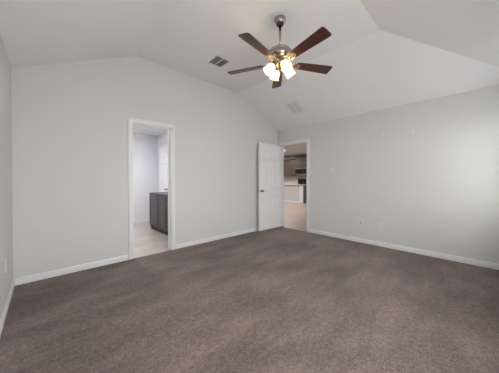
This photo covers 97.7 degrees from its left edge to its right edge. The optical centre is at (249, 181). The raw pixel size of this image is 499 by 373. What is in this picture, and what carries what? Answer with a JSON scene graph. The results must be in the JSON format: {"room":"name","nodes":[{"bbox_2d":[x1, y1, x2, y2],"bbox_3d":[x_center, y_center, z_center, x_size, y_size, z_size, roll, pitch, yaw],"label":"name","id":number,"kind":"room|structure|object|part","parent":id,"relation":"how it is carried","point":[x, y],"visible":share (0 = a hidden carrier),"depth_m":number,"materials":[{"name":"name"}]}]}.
{"room":"empty bedroom","nodes":[
{"label":"empty bedroom","id":0,"kind":"room"},
{"bbox_2d":[0,33,12,318],"bbox_3d":[-1.324,-0.039,0.934,0.120,2.440,4.014,-1,1,-43],"label":"wall","id":1,"kind":"structure","parent":0,"point":[6,215],"depth_m":2.04,"materials":[{"name":"white paint"}]},
{"bbox_2d":[4,258,6,272],"bbox_3d":[-2.196,0.750,1.966,0.009,0.116,0.072,-1,1,-43],"label":"wall outlet","id":2,"kind":"object","parent":1,"relation":"attached to","point":[5,261],"visible":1,"depth_m":1.94,"materials":[{"name":"white plastic"}]},
{"bbox_2d":[0,279,14,336],"bbox_3d":[-1.280,1.141,0.996,0.013,0.078,4.000,-1,1,-43],"label":"baseboard","id":3,"kind":"structure","parent":1,"relation":"attached to","point":[5,310],"depth_m":1.95,"materials":[{"name":"white paint"}]},
{"bbox_2d":[11,56,277,280],"bbox_3d":[-1.002,-0.382,4.066,4.880,3.062,0.120,-1,1,-43],"label":"wall","id":4,"kind":"structure","parent":0,"point":[69,120],"depth_m":3.06,"materials":[{"name":"white paint"}]},
{"bbox_2d":[15,227,257,285],"bbox_3d":[-0.951,1.110,4.037,4.626,0.078,0.013,-1,1,-43],"label":"baseboard","id":5,"kind":"structure","parent":4,"relation":"attached to","point":[31,278],"depth_m":2.96,"materials":[{"name":"white paint"}]},
{"bbox_2d":[128,117,174,259],"bbox_3d":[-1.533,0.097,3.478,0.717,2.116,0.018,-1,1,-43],"label":"trim","id":6,"kind":"structure","parent":4,"relation":"attached to","point":[130,120],"depth_m":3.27,"materials":[{"name":"white paint"}]},
{"bbox_2d":[133,133,156,219],"bbox_3d":[-3.610,-0.102,5.648,2.600,2.470,0.120,-1,1,-43],"label":"wall","id":7,"kind":"structure","parent":0,"point":[144,146],"depth_m":6.15,"materials":[{"name":"white paint"}]},
{"bbox_2d":[133,218,149,222],"bbox_3d":[-3.565,1.094,5.612,2.360,0.078,0.013,-1,1,-43],"label":"baseboard","id":8,"kind":"structure","parent":7,"relation":"attached to","point":[141,220],"depth_m":6.11,"materials":[{"name":"white paint"}]},
{"bbox_2d":[157,132,167,191],"bbox_3d":[-1.702,-0.100,5.425,0.120,2.470,2.816,-1,1,-43],"label":"wall","id":9,"kind":"structure","parent":0,"point":[162,139],"depth_m":6.33,"materials":[{"name":"white paint"}]},
{"bbox_2d":[159,146,167,191],"bbox_3d":[-2.354,0.079,5.964,0.096,2.085,0.660,-1,1,-43],"label":"door","id":10,"kind":"structure","parent":9,"relation":"in","point":[163,151],"depth_m":6.00,"materials":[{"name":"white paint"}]},
{"bbox_2d":[0,202,498,372],"bbox_3d":[0.632,1.171,7.856,12.427,0.120,11.660,-1,1,-43],"label":"floor","id":11,"kind":"structure","parent":0,"point":[280,299],"depth_m":1.97,"materials":[{"name":"carpet"}]},
{"bbox_2d":[149,194,167,235],"bbox_3d":[-1.731,0.714,4.954,0.535,0.852,1.545,-1,1,-43],"label":"vanity cabinet","id":12,"kind":"object","parent":11,"relation":"on","point":[158,204],"visible":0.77,"depth_m":4.89,"materials":[{"name":"black wood"}]},
{"bbox_3d":[-2.261,0.661,5.142,0.019,0.725,0.495,-1,1,-43],"label":"door","id":13,"kind":"part","parent":12,"relation":"part of","materials":[{"name":"grey wood"}]},
{"bbox_2d":[149,192,167,195],"bbox_3d":[-1.724,0.277,4.956,0.560,0.022,1.565,-1,1,-43],"label":"countertop","id":14,"kind":"structure","parent":12,"relation":"on","point":[156,193],"depth_m":5.02,"materials":[{"name":"stone"}]},
{"bbox_3d":[-1.933,0.386,4.789,0.019,0.168,0.425,-1,1,-43],"label":"drawer","id":15,"kind":"part","parent":12,"relation":"part of","materials":[{"name":"grey wood"}]},
{"bbox_3d":[-1.933,0.757,4.793,0.019,0.540,0.425,-1,1,-43],"label":"door","id":16,"kind":"part","parent":12,"relation":"part of","materials":[{"name":"grey wood"}]},
{"bbox_3d":[-1.586,0.760,4.422,0.019,0.540,0.550,-1,1,-43],"label":"door","id":17,"kind":"part","parent":12,"relation":"part of","materials":[{"name":"grey wood"}]},
{"bbox_2d":[284,185,306,202],"bbox_3d":[1.612,0.613,12.546,0.735,0.900,3.710,-1,1,-43],"label":"base cabinet","id":18,"kind":"object","parent":11,"relation":"on","point":[292,193],"visible":0.48,"depth_m":11.27,"materials":[{"name":"grey paint"}]},
{"bbox_3d":[1.327,1.015,12.358,0.013,0.100,3.600,-1,1,-43],"label":"baseboard","id":19,"kind":"part","parent":18,"relation":"part of","materials":[{"name":"white paint"}]},
{"bbox_3d":[2.631,0.629,11.035,0.155,0.900,0.110,-1,1,-43],"label":"post","id":20,"kind":"part","parent":18,"relation":"part of","materials":[{"name":"white paint"}]},
{"bbox_2d":[298,179,306,184],"bbox_3d":[3.272,0.418,13.525,0.532,1.230,0.770,-1,1,-43],"label":"stove","id":21,"kind":"object","parent":11,"relation":"on","point":[300,181],"visible":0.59,"depth_m":13.61,"materials":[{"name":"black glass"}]},
{"bbox_2d":[0,0,498,135],"bbox_3d":[-0.592,-1.673,3.616,4.880,0.772,7.190,-1,1,-43],"label":"ceiling","id":22,"kind":"structure","parent":0,"point":[381,54],"depth_m":2.73,"materials":[{"name":"white paint"}]},
{"bbox_2d":[206,54,231,68],"bbox_3d":[-0.485,-1.901,3.455,0.295,0.012,0.300,-1,1,-43],"label":"ceiling vent","id":23,"kind":"object","parent":22,"relation":"in","point":[218,61],"visible":1,"depth_m":3.45,"materials":[{"name":"grey metal"}]},
{"bbox_2d":[227,15,331,87],"bbox_3d":[0.348,-1.511,2.507,1.269,0.772,1.280,-1,1,-43],"label":"ceiling fan","id":24,"kind":"object","parent":22,"relation":"hanging from","point":[280,55],"visible":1,"depth_m":2.45,"materials":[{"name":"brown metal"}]},
{"bbox_3d":[-0.040,-1.384,2.698,0.479,0.037,0.135,0,1,21],"label":"blade","id":25,"kind":"part","parent":24,"relation":"part of","materials":[{"name":"brown wood"}]},
{"bbox_3d":[0.086,-1.379,2.215,0.135,0.037,0.479,0,1,39],"label":"blade","id":26,"kind":"part","parent":24,"relation":"part of","materials":[{"name":"brown wood"}]},
{"bbox_3d":[0.228,-1.294,2.497,0.135,0.141,0.122,0,1,-20],"label":"lamp shade","id":27,"kind":"part","parent":24,"relation":"part of","materials":[{"name":"beige glass"}]},
{"bbox_3d":[0.309,-1.296,2.671,0.122,0.141,0.135,0,1,-20],"label":"lamp shade","id":28,"kind":"part","parent":24,"relation":"part of","materials":[{"name":"beige glass"}]},
{"bbox_3d":[0.381,-1.387,2.967,0.135,0.037,0.479,0,1,3],"label":"blade","id":29,"kind":"part","parent":24,"relation":"part of","materials":[{"name":"brown wood"}]},
{"bbox_3d":[0.402,-1.293,2.416,0.122,0.141,0.135,0,1,-20],"label":"lamp shade","id":30,"kind":"part","parent":24,"relation":"part of","materials":[{"name":"beige glass"}]},
{"bbox_3d":[0.483,-1.295,2.591,0.135,0.141,0.122,0,1,-20],"label":"lamp shade","id":31,"kind":"part","parent":24,"relation":"part of","materials":[{"name":"beige glass"}]},
{"bbox_3d":[0.584,-1.379,2.185,0.135,0.037,0.479,0,1,-33],"label":"blade","id":32,"kind":"part","parent":24,"relation":"part of","materials":[{"name":"brown wood"}]},
{"bbox_3d":[0.766,-1.384,2.650,0.479,0.037,0.135,0,1,-15],"label":"blade","id":33,"kind":"part","parent":24,"relation":"part of","materials":[{"name":"brown wood"}]},
{"bbox_2d":[284,100,305,114],"bbox_3d":[0.949,-1.551,4.562,0.328,0.161,0.310,-1,1,-43],"label":"ceiling vent","id":34,"kind":"object","parent":22,"relation":"in","point":[295,107],"visible":1,"depth_m":4.55,"materials":[{"name":"grey metal"}]},
{"bbox_2d":[284,143,306,156],"bbox_3d":[1.858,-1.702,10.087,7.547,0.100,10.040,-1,1,-43],"label":"ceiling","id":35,"kind":"structure","parent":0,"point":[298,149],"depth_m":11.56,"materials":[{"name":"grey paint"}]},
{"bbox_2d":[284,155,306,183],"bbox_3d":[4.563,-0.308,12.637,0.132,2.740,9.800,-1,1,-43],"label":"wall","id":36,"kind":"structure","parent":0,"point":[287,179],"depth_m":14.33,"materials":[{"name":"tile"}]},
{"bbox_2d":[284,159,292,175],"bbox_3d":[2.559,-0.940,14.331,0.490,1.030,0.460,-1,1,-43],"label":"upper cabinet","id":37,"kind":"object","parent":36,"relation":"attached to","point":[286,162],"visible":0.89,"depth_m":14.22,"materials":[{"name":"brown wood"}]},
{"bbox_3d":[2.425,-0.913,14.205,0.019,0.960,0.448,-1,1,-43],"label":"door","id":38,"kind":"part","parent":37,"relation":"part of","materials":[{"name":"brown wood"}]},
{"bbox_2d":[289,159,294,174],"bbox_3d":[2.874,-0.936,13.995,0.490,1.030,0.460,-1,1,-43],"label":"upper cabinet","id":39,"kind":"object","parent":36,"relation":"attached to","point":[292,161],"visible":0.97,"depth_m":13.88,"materials":[{"name":"brown wood"}]},
{"bbox_2d":[295,156,306,167],"bbox_3d":[3.291,-1.222,13.518,0.530,0.690,0.798,-1,1,-43],"label":"upper cabinet","id":40,"kind":"object","parent":36,"relation":"attached to","point":[301,161],"visible":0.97,"depth_m":13.34,"materials":[{"name":"brown wood"}]},
{"bbox_3d":[3.006,-1.197,13.523,0.019,0.620,0.385,-1,1,-43],"label":"door","id":41,"kind":"part","parent":40,"relation":"part of","materials":[{"name":"brown wood"}]},
{"bbox_2d":[295,168,306,174],"bbox_3d":[3.287,-0.659,13.522,0.539,0.425,0.770,-1,1,-43],"label":"microwave","id":42,"kind":"object","parent":40,"relation":"attached to","point":[298,171],"visible":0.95,"depth_m":13.36,"materials":[{"name":"silver metal"}]},
{"bbox_3d":[3.060,-0.656,13.452,0.024,0.300,0.550,-1,1,-43],"label":"door","id":43,"kind":"part","parent":42,"relation":"part of","materials":[{"name":"black glass"}]},
{"bbox_3d":[3.276,-1.194,13.235,0.019,0.620,0.385,-1,1,-43],"label":"door","id":44,"kind":"part","parent":40,"relation":"part of","materials":[{"name":"brown wood"}]},
{"bbox_2d":[278,85,498,263],"bbox_3d":[2.189,-0.072,4.146,0.120,2.440,4.134,-1,1,-43],"label":"wall","id":45,"kind":"structure","parent":0,"point":[434,187],"depth_m":3.52,"materials":[{"name":"white paint"}]},
{"bbox_2d":[258,142,280,230],"bbox_3d":[0.499,0.110,5.253,0.775,2.030,0.167,-1,1,-43],"label":"door","id":46,"kind":"structure","parent":45,"relation":"in","point":[269,155],"depth_m":5.21,"materials":[{"name":"white paint"}]},
{"bbox_2d":[278,139,308,231],"bbox_3d":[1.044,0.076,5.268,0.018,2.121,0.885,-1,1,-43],"label":"trim","id":47,"kind":"structure","parent":45,"relation":"attached to","point":[303,140],"depth_m":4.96,"materials":[{"name":"white paint"}]},
{"bbox_2d":[378,222,382,228],"bbox_3d":[2.339,0.785,3.900,0.009,0.116,0.072,-1,1,-43],"label":"wall outlet","id":48,"kind":"object","parent":45,"relation":"attached to","point":[380,225],"visible":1,"depth_m":3.90,"materials":[{"name":"white plastic"}]},
{"bbox_2d":[309,229,498,269],"bbox_3d":[2.409,1.112,3.826,0.013,0.078,3.082,-1,1,-43],"label":"baseboard","id":49,"kind":"structure","parent":45,"relation":"attached to","point":[491,265],"depth_m":3.52,"materials":[{"name":"white paint"}]}
]}

